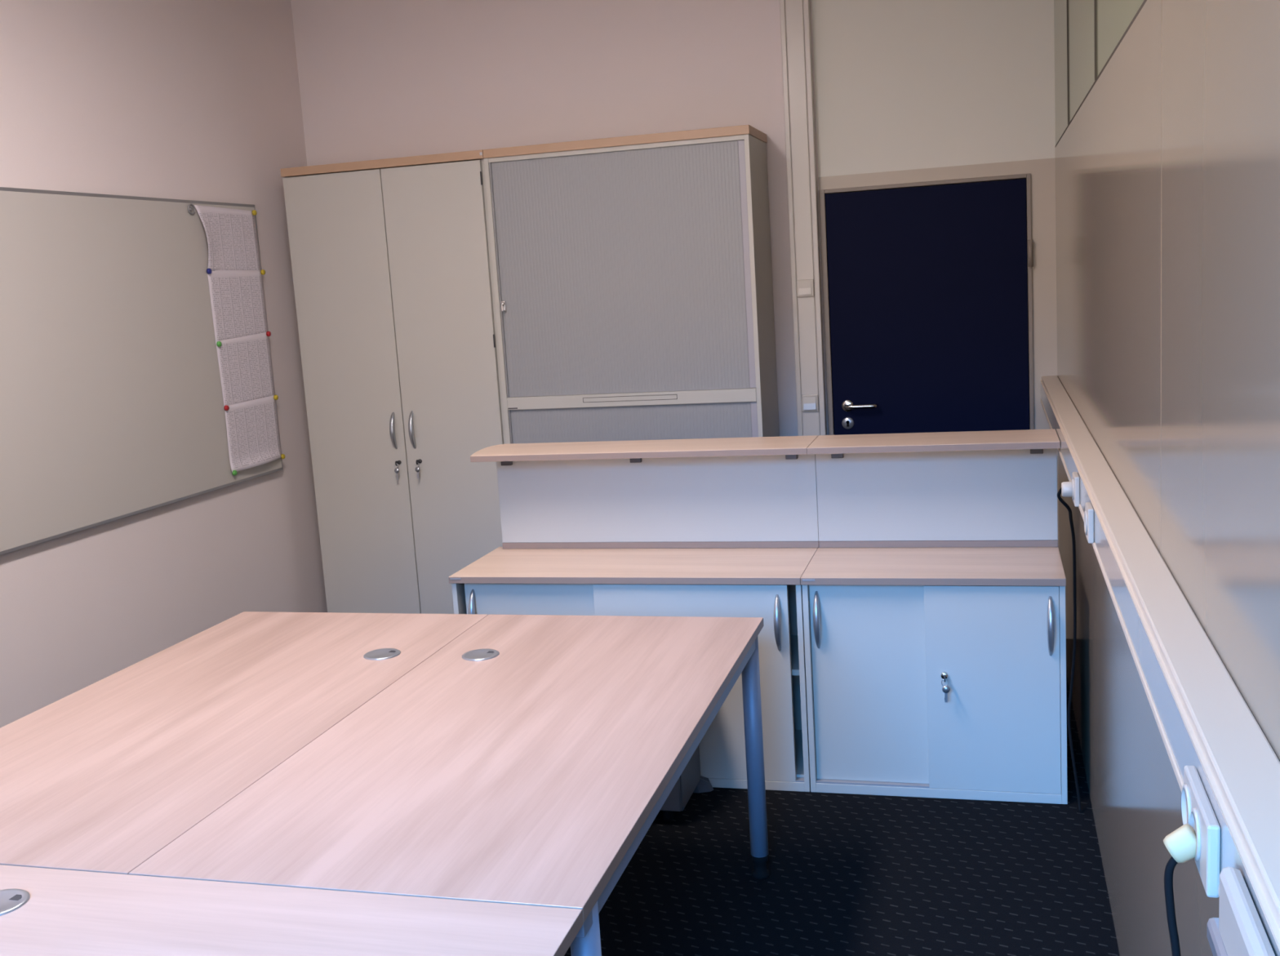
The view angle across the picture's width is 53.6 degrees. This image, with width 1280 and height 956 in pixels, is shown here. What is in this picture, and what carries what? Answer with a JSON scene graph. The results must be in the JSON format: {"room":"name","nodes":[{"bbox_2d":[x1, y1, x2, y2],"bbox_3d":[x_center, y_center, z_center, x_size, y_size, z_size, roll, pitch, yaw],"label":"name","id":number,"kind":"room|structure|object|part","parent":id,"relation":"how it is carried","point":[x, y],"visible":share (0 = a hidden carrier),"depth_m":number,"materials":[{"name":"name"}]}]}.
{"room":"office","nodes":[
{"label":"office","id":0,"kind":"room"},
{"bbox_2d":[0,0,327,728],"bbox_3d":[-2.415,-0.217,3.202,0.100,3.050,6.600,-1,9,16],"label":"wall","id":1,"kind":"structure","parent":0,"point":[184,100],"depth_m":4.97,"materials":[{"name":"paint"}]},
{"bbox_2d":[0,186,283,555],"bbox_3d":[-1.932,-0.453,4.713,0.030,1.180,2.004,-1,9,16],"label":"whiteboard","id":2,"kind":"object","parent":1,"relation":"attached to","point":[112,406],"visible":0.98,"depth_m":4.59,"materials":[{"name":"white plastic"}]},
{"bbox_2d":[187,203,195,214],"bbox_3d":[-1.811,-1.086,5.115,0.010,0.045,0.045,-1,9,16],"label":"magnet","id":3,"kind":"object","parent":2,"relation":"attached to","point":[189,209],"visible":1,"depth_m":5.11,"materials":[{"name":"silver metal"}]},
{"bbox_2d":[206,268,212,274],"bbox_3d":[-1.773,-0.852,5.218,0.012,0.023,0.023,-1,9,16],"label":"magnet","id":4,"kind":"object","parent":2,"relation":"attached to","point":[209,271],"visible":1,"depth_m":5.21,"materials":[{"name":"blue plastic"}]},
{"bbox_2d":[216,341,222,346],"bbox_3d":[-1.751,-0.558,5.276,0.012,0.023,0.023,-1,9,16],"label":"magnet","id":5,"kind":"object","parent":2,"relation":"attached to","point":[219,344],"visible":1,"depth_m":5.27,"materials":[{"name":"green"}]},
{"bbox_2d":[223,404,229,410],"bbox_3d":[-1.734,-0.294,5.319,0.012,0.023,0.023,-1,9,16],"label":"magnet","id":6,"kind":"object","parent":2,"relation":"attached to","point":[226,407],"visible":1,"depth_m":5.31,"materials":[{"name":"red plastic"}]},
{"bbox_2d":[194,204,261,271],"bbox_3d":[-1.731,-1.009,5.373,0.022,0.278,0.450,-1,9,16],"label":"printed sheet","id":7,"kind":"object","parent":2,"relation":"attached to","point":[231,233],"visible":1,"depth_m":5.38,"materials":[{"name":"paper"}]},
{"bbox_2d":[231,470,237,475],"bbox_3d":[-1.713,-0.022,5.359,0.012,0.023,0.023,-1,9,16],"label":"magnet","id":8,"kind":"object","parent":2,"relation":"attached to","point":[234,473],"visible":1,"depth_m":5.35,"materials":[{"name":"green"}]},
{"bbox_2d":[207,270,268,343],"bbox_3d":[-1.719,-0.741,5.437,0.001,0.305,0.412,-1,9,16],"label":"printed sheet","id":9,"kind":"object","parent":2,"relation":"attached to","point":[237,300],"visible":1,"depth_m":5.42,"materials":[{"name":"paper"}]},
{"bbox_2d":[215,332,275,405],"bbox_3d":[-1.701,-0.471,5.481,0.001,0.300,0.411,-1,9,16],"label":"printed sheet","id":10,"kind":"object","parent":2,"relation":"attached to","point":[245,362],"visible":1,"depth_m":5.47,"materials":[{"name":"paper"}]},
{"bbox_2d":[224,395,282,472],"bbox_3d":[-1.669,-0.198,5.520,0.028,0.287,0.411,-1,9,16],"label":"printed sheet","id":11,"kind":"object","parent":2,"relation":"attached to","point":[253,436],"visible":1,"depth_m":5.51,"materials":[{"name":"paper"}]},
{"bbox_2d":[252,209,257,215],"bbox_3d":[-1.687,-1.162,5.548,0.012,0.023,0.023,-1,9,16],"label":"magnet","id":12,"kind":"object","parent":2,"relation":"attached to","point":[254,211],"visible":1,"depth_m":5.54,"materials":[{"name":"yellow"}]},
{"bbox_2d":[260,269,265,275],"bbox_3d":[-1.666,-0.910,5.605,0.012,0.023,0.023,-1,9,16],"label":"magnet","id":13,"kind":"object","parent":2,"relation":"attached to","point":[262,271],"visible":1,"depth_m":5.60,"materials":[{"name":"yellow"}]},
{"bbox_2d":[266,331,271,336],"bbox_3d":[-1.652,-0.642,5.640,0.012,0.023,0.023,-1,9,16],"label":"magnet","id":14,"kind":"object","parent":2,"relation":"attached to","point":[268,333],"visible":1,"depth_m":5.63,"materials":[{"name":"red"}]},
{"bbox_2d":[273,395,278,399],"bbox_3d":[-1.633,-0.362,5.688,0.012,0.023,0.023,-1,9,16],"label":"magnet","id":15,"kind":"object","parent":2,"relation":"attached to","point":[275,397],"visible":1,"depth_m":5.68,"materials":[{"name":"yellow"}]},
{"bbox_2d":[290,0,1058,547],"bbox_3d":[0.158,-0.784,5.772,3.502,3.050,0.120,-1,9,16],"label":"wall","id":16,"kind":"structure","parent":0,"point":[905,91],"depth_m":5.52,"materials":[{"name":"paint"}]},
{"bbox_2d":[779,0,826,435],"bbox_3d":[0.728,-0.781,5.521,0.122,3.050,0.060,-1,9,16],"label":"duct","id":17,"kind":"object","parent":16,"relation":"attached to","point":[795,15],"visible":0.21,"depth_m":5.43,"materials":[{"name":"beige plastic"}]},
{"bbox_2d":[795,279,813,297],"bbox_3d":[0.714,-0.820,5.477,0.074,0.074,0.020,-1,9,16],"label":"light switch","id":18,"kind":"object","parent":17,"relation":"attached to","point":[805,287],"visible":1,"depth_m":5.47,"materials":[{"name":"beige plastic"}]},
{"bbox_2d":[800,394,818,411],"bbox_3d":[0.744,-0.327,5.555,0.074,0.074,0.020,-1,9,16],"label":"light switch","id":19,"kind":"object","parent":17,"relation":"attached to","point":[810,402],"visible":1,"depth_m":5.55,"materials":[{"name":"beige plastic"}]},
{"bbox_2d":[818,173,1034,435],"bbox_3d":[1.258,-0.272,5.512,0.876,1.985,0.170,-1,9,16],"label":"door","id":20,"kind":"structure","parent":16,"relation":"in","point":[927,286],"depth_m":5.42,"materials":[{"name":"blue"}]},
{"bbox_3d":[0.917,-0.242,5.587,0.053,0.053,0.008,-1,9,16],"label":"keyhole plate","id":21,"kind":"part","parent":20,"relation":"part of","materials":[{"name":"silver metal"}]},
{"bbox_3d":[0.958,-0.314,5.533,0.162,0.053,0.066,-1,9,16],"label":"handle","id":22,"kind":"part","parent":20,"relation":"part of","materials":[{"name":"silver metal"}]},
{"bbox_2d":[564,672,1119,955],"bbox_3d":[-0.632,1.294,2.977,3.602,0.080,6.600,-1,9,16],"label":"floor","id":23,"kind":"structure","parent":0,"point":[851,874],"depth_m":3.46,"materials":[{"name":"carpet"}]},
{"bbox_2d":[0,611,488,874],"bbox_3d":[-1.024,0.893,3.085,0.812,0.724,1.631,-1,9,16],"label":"desk","id":24,"kind":"object","parent":23,"relation":"on","point":[104,776],"visible":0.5,"depth_m":2.87,"materials":[{"name":"brown wood"}]},
{"bbox_2d":[0,864,583,955],"bbox_3d":[-0.951,1.089,1.819,1.622,0.723,0.800,-1,9,16],"label":"desk","id":25,"kind":"object","parent":23,"relation":"on","point":[44,912],"visible":1,"depth_m":1.95,"materials":[{"name":"brown wood"}]},
{"bbox_2d":[280,149,506,613],"bbox_3d":[-1.010,-0.311,5.854,0.964,2.236,0.461,-1,9,16],"label":"tall cabinet","id":26,"kind":"object","parent":23,"relation":"on","point":[391,258],"visible":0.69,"depth_m":5.64,"materials":[{"name":"grey laminate"}]},
{"bbox_3d":[-1.291,-0.283,5.741,0.475,2.141,0.018,-1,9,16],"label":"door","id":27,"kind":"part","parent":26,"relation":"part of","materials":[{"name":"white laminate"}]},
{"bbox_3d":[-1.105,-0.210,5.675,0.022,0.168,0.037,-1,9,16],"label":"handle","id":28,"kind":"part","parent":26,"relation":"part of","materials":[{"name":"silver metal"}]},
{"bbox_2d":[394,460,399,479],"bbox_3d":[-1.088,-0.036,5.694,0.023,0.085,0.035,-1,9,16],"label":"key","id":29,"kind":"object","parent":26,"relation":"attached to","point":[396,470],"visible":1,"depth_m":5.68,"materials":[{"name":"grey metal"}]},
{"bbox_3d":[-1.017,-0.213,5.650,0.022,0.170,0.037,-1,9,16],"label":"handle","id":30,"kind":"part","parent":26,"relation":"part of","materials":[{"name":"silver metal"}]},
{"bbox_2d":[414,459,419,478],"bbox_3d":[-0.990,-0.041,5.666,0.023,0.085,0.035,-1,9,16],"label":"key","id":31,"kind":"object","parent":26,"relation":"attached to","point":[417,468],"visible":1,"depth_m":5.66,"materials":[{"name":"grey metal"}]},
{"bbox_3d":[-0.835,-0.292,5.614,0.464,2.141,0.018,-1,9,16],"label":"door","id":32,"kind":"part","parent":26,"relation":"part of","materials":[{"name":"white laminate"}]},
{"bbox_2d":[128,614,769,955],"bbox_3d":[-0.242,0.879,2.868,0.810,0.724,1.631,-1,9,16],"label":"desk","id":33,"kind":"object","parent":23,"relation":"on","point":[528,759],"visible":0.88,"depth_m":2.51,"materials":[{"name":"brown wood"}]},
{"bbox_3d":[-0.073,0.978,2.063,0.049,0.629,0.049,-1,9,16],"label":"leg","id":34,"kind":"part","parent":33,"relation":"part of","materials":[{"name":"silver metal"}]},
{"bbox_3d":[-0.265,0.572,2.805,0.794,0.036,1.561,-1,9,16],"label":"frame","id":35,"kind":"part","parent":33,"relation":"part of","materials":[{"name":"silver metal"}]},
{"bbox_3d":[0.312,0.732,3.466,0.049,0.629,0.049,-1,9,16],"label":"leg","id":36,"kind":"part","parent":33,"relation":"part of","materials":[{"name":"silver metal"}]},
{"bbox_2d":[483,124,779,444],"bbox_3d":[0.007,-0.332,5.579,1.142,2.236,0.447,-1,9,16],"label":"tall cabinet","id":37,"kind":"object","parent":23,"relation":"on","point":[633,274],"visible":0.73,"depth_m":5.32,"materials":[{"name":"white laminate"}]},
{"bbox_3d":[-0.606,-0.845,5.456,0.006,1.000,0.010,-1,9,16],"label":"guide rail","id":38,"kind":"part","parent":37,"relation":"part of","materials":[{"name":"silver metal"}]},
{"bbox_3d":[-0.539,0.220,5.625,0.006,1.050,0.010,-1,9,16],"label":"guide rail","id":39,"kind":"part","parent":37,"relation":"part of","materials":[{"name":"silver metal"}]},
{"bbox_2d":[491,140,749,396],"bbox_3d":[-0.091,-0.857,5.323,1.070,1.000,0.008,-1,9,16],"label":"roller shutter","id":40,"kind":"object","parent":37,"relation":"hanging from","point":[620,270],"depth_m":5.31,"materials":[{"name":"grey plastic"}]},
{"bbox_2d":[510,401,751,443],"bbox_3d":[-0.024,0.209,5.491,1.070,1.050,0.008,-1,9,16],"label":"roller shutter","id":41,"kind":"object","parent":37,"relation":"hanging from","point":[582,421],"depth_m":5.41,"materials":[{"name":"grey plastic"}]},
{"bbox_2d":[448,546,817,791],"bbox_3d":[0.008,0.634,4.366,1.184,0.710,0.484,-1,9,16],"label":"base cabinet","id":42,"kind":"object","parent":23,"relation":"on","point":[765,583],"visible":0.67,"depth_m":4.12,"materials":[{"name":"white laminate"}]},
{"bbox_3d":[-0.564,0.470,4.281,0.022,0.186,0.037,-1,9,16],"label":"handle","id":43,"kind":"part","parent":42,"relation":"part of","materials":[{"name":"silver metal"}]},
{"bbox_3d":[-0.336,0.664,4.280,0.493,0.648,0.017,-1,9,16],"label":"sliding door","id":44,"kind":"part","parent":42,"relation":"part of","materials":[{"name":"white laminate"}]},
{"bbox_2d":[470,435,818,548],"bbox_3d":[0.011,0.073,4.429,1.200,0.374,0.300,-1,9,16],"label":"hutch","id":45,"kind":"object","parent":42,"relation":"on","point":[755,491],"visible":0.96,"depth_m":4.45,"materials":[{"name":"brown wood"}]},
{"bbox_2d":[470,435,817,462],"bbox_3d":[0.000,-0.101,4.402,1.200,0.022,0.300,-1,9,16],"label":"shelf","id":46,"kind":"object","parent":45,"relation":"attached to","point":[785,445],"depth_m":4.34,"materials":[{"name":"brown wood"}]},
{"bbox_3d":[0.060,0.235,4.519,1.158,0.022,0.053,-1,9,16],"label":"board","id":47,"kind":"part","parent":45,"relation":"part of","materials":[{"name":"brown wood"}]},
{"bbox_3d":[0.175,0.661,4.118,0.639,0.650,0.018,-1,9,16],"label":"sliding door","id":48,"kind":"part","parent":42,"relation":"part of","materials":[{"name":"white laminate"}]},
{"bbox_3d":[0.433,0.460,3.984,0.022,0.184,0.037,-1,9,16],"label":"handle","id":49,"kind":"part","parent":42,"relation":"part of","materials":[{"name":"silver metal"}]},
{"bbox_2d":[790,635,799,675],"bbox_3d":[0.014,0.601,4.392,1.148,0.019,0.387,-1,9,16],"label":"shelf","id":50,"kind":"object","parent":42,"relation":"attached to","point":[793,638],"depth_m":4.21,"materials":[{"name":"white laminate"}]},
{"bbox_2d":[659,745,700,821],"bbox_3d":[-0.045,0.770,4.002,0.402,0.560,0.269,-1,9,16],"label":"pedestal","id":51,"kind":"object","parent":23,"relation":"on","point":[685,786],"visible":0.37,"depth_m":3.90,"materials":[{"name":"grey"}]},
{"bbox_3d":[-0.080,0.772,3.878,0.394,0.500,0.014,-1,9,16],"label":"drawer","id":52,"kind":"part","parent":51,"relation":"part of","materials":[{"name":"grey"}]},
{"bbox_2d":[693,775,713,792],"bbox_3d":[0.175,0.989,4.134,0.128,0.062,0.044,-1,9,16],"label":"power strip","id":53,"kind":"object","parent":23,"relation":"on","point":[704,785],"visible":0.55,"depth_m":4.11,"materials":[{"name":"grey"}]},
{"bbox_2d":[800,546,1067,804],"bbox_3d":[0.957,0.616,4.102,0.784,0.710,0.484,-1,9,16],"label":"base cabinet","id":54,"kind":"object","parent":23,"relation":"on","point":[884,628],"visible":0.99,"depth_m":3.92,"materials":[{"name":"white laminate"}]},
{"bbox_3d":[0.554,0.449,3.971,0.022,0.186,0.037,-1,9,16],"label":"handle","id":55,"kind":"part","parent":54,"relation":"part of","materials":[{"name":"silver metal"}]},
{"bbox_3d":[0.736,0.644,3.982,0.383,0.648,0.017,-1,9,16],"label":"sliding door","id":56,"kind":"part","parent":54,"relation":"part of","materials":[{"name":"white laminate"}]},
{"bbox_2d":[806,429,1060,547],"bbox_3d":[0.965,0.055,4.164,0.778,0.374,0.300,-1,9,16],"label":"hutch","id":57,"kind":"object","parent":54,"relation":"on","point":[996,488],"visible":1,"depth_m":4.20,"materials":[{"name":"brown wood"}]},
{"bbox_2d":[806,429,1060,454],"bbox_3d":[0.954,-0.119,4.136,0.778,0.022,0.300,-1,9,16],"label":"shelf","id":58,"kind":"object","parent":57,"relation":"attached to","point":[1026,438],"depth_m":4.07,"materials":[{"name":"brown wood"}]},
{"bbox_3d":[0.994,0.217,4.259,0.778,0.022,0.053,-1,9,16],"label":"board","id":59,"kind":"part","parent":57,"relation":"part of","materials":[{"name":"brown wood"}]},
{"bbox_2d":[941,675,950,702],"bbox_3d":[0.929,0.641,3.868,0.024,0.085,0.033,-5,9,-11],"label":"key","id":60,"kind":"object","parent":54,"relation":"hanging from","point":[945,689],"visible":1,"depth_m":3.86,"materials":[{"name":"grey metal"}]},
{"bbox_3d":[1.075,0.644,3.868,0.392,0.650,0.018,-1,9,16],"label":"sliding door","id":61,"kind":"part","parent":54,"relation":"part of","materials":[{"name":"white laminate"}]},
{"bbox_3d":[1.221,0.445,3.765,0.022,0.184,0.037,-1,9,16],"label":"handle","id":62,"kind":"part","parent":54,"relation":"part of","materials":[{"name":"silver metal"}]},
{"bbox_2d":[1054,0,1279,955],"bbox_3d":[0.962,0.202,2.321,0.060,2.079,6.350,-1,9,16],"label":"wall","id":63,"kind":"structure","parent":0,"point":[1167,171],"depth_m":1.96,"materials":[{"name":"paint"}]},
{"bbox_2d":[1053,0,1146,146],"bbox_3d":[0.867,-1.301,2.084,0.062,0.971,6.350,-1,9,16],"label":"window","id":64,"kind":"structure","parent":63,"relation":"in","point":[1087,33],"depth_m":3.69,"materials":[{"name":"grey"}]},
{"bbox_3d":[1.575,-1.758,4.675,0.048,0.963,0.902,-1,9,16],"label":"glass pane","id":65,"kind":"part","parent":64,"relation":"part of","materials":[{"name":"green"}]},
{"bbox_3d":[1.305,-1.586,3.692,0.048,0.963,1.134,-1,9,16],"label":"glass pane","id":66,"kind":"part","parent":64,"relation":"part of","materials":[{"name":"green"}]},
{"bbox_3d":[0.850,-1.296,2.032,0.048,0.963,2.324,-1,9,16],"label":"glass pane","id":67,"kind":"part","parent":64,"relation":"part of","materials":[{"name":"green"}]},
{"bbox_2d":[1040,375,1279,955],"bbox_3d":[0.896,0.150,2.330,0.069,0.107,6.349,-1,9,16],"label":"duct","id":68,"kind":"object","parent":63,"relation":"attached to","point":[1204,722],"visible":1,"depth_m":1.56,"materials":[{"name":"beige plastic"}]},
{"bbox_2d":[1071,471,1079,506],"bbox_3d":[1.069,0.028,3.113,0.016,0.074,0.082,-1,9,16],"label":"wall socket","id":69,"kind":"object","parent":68,"relation":"attached to","point":[1076,479],"visible":0.91,"depth_m":3.08,"materials":[{"name":"beige plastic"}]},
{"bbox_2d":[1057,480,1081,811],"bbox_3d":[1.177,0.502,3.467,0.041,1.098,0.611,0,10,20],"label":"power cord","id":70,"kind":"object","parent":69,"relation":"attached to","point":[1066,490],"visible":0.99,"depth_m":3.66,"materials":[{"name":"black plastic"}]},
{"bbox_2d":[1084,502,1093,543],"bbox_3d":[0.956,0.095,2.699,0.016,0.074,0.082,-1,9,16],"label":"wall socket","id":71,"kind":"object","parent":68,"relation":"attached to","point":[1089,511],"visible":1,"depth_m":2.66,"materials":[{"name":"beige plastic"}]},
{"bbox_2d":[1181,765,1220,897],"bbox_3d":[0.569,0.356,1.289,0.016,0.074,0.155,-1,9,16],"label":"wall socket","id":72,"kind":"object","parent":68,"relation":"attached to","point":[1197,811],"visible":0.8,"depth_m":1.25,"materials":[{"name":"beige plastic"}]},
{"bbox_2d":[1163,823,1195,955],"bbox_3d":[0.600,0.874,1.403,0.040,1.077,0.123,0,10,23],"label":"plug","id":73,"kind":"object","parent":72,"relation":"attached to","point":[1180,843],"visible":0.94,"depth_m":1.28,"materials":[{"name":"beige plastic"}]},
{"bbox_2d":[1206,866,1275,955],"bbox_3d":[0.492,0.400,1.024,0.023,0.092,0.270,-1,9,16],"label":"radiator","id":74,"kind":"object","parent":68,"relation":"attached to","point":[1238,930],"visible":1,"depth_m":1.05,"materials":[{"name":"beige plastic"}]}
]}

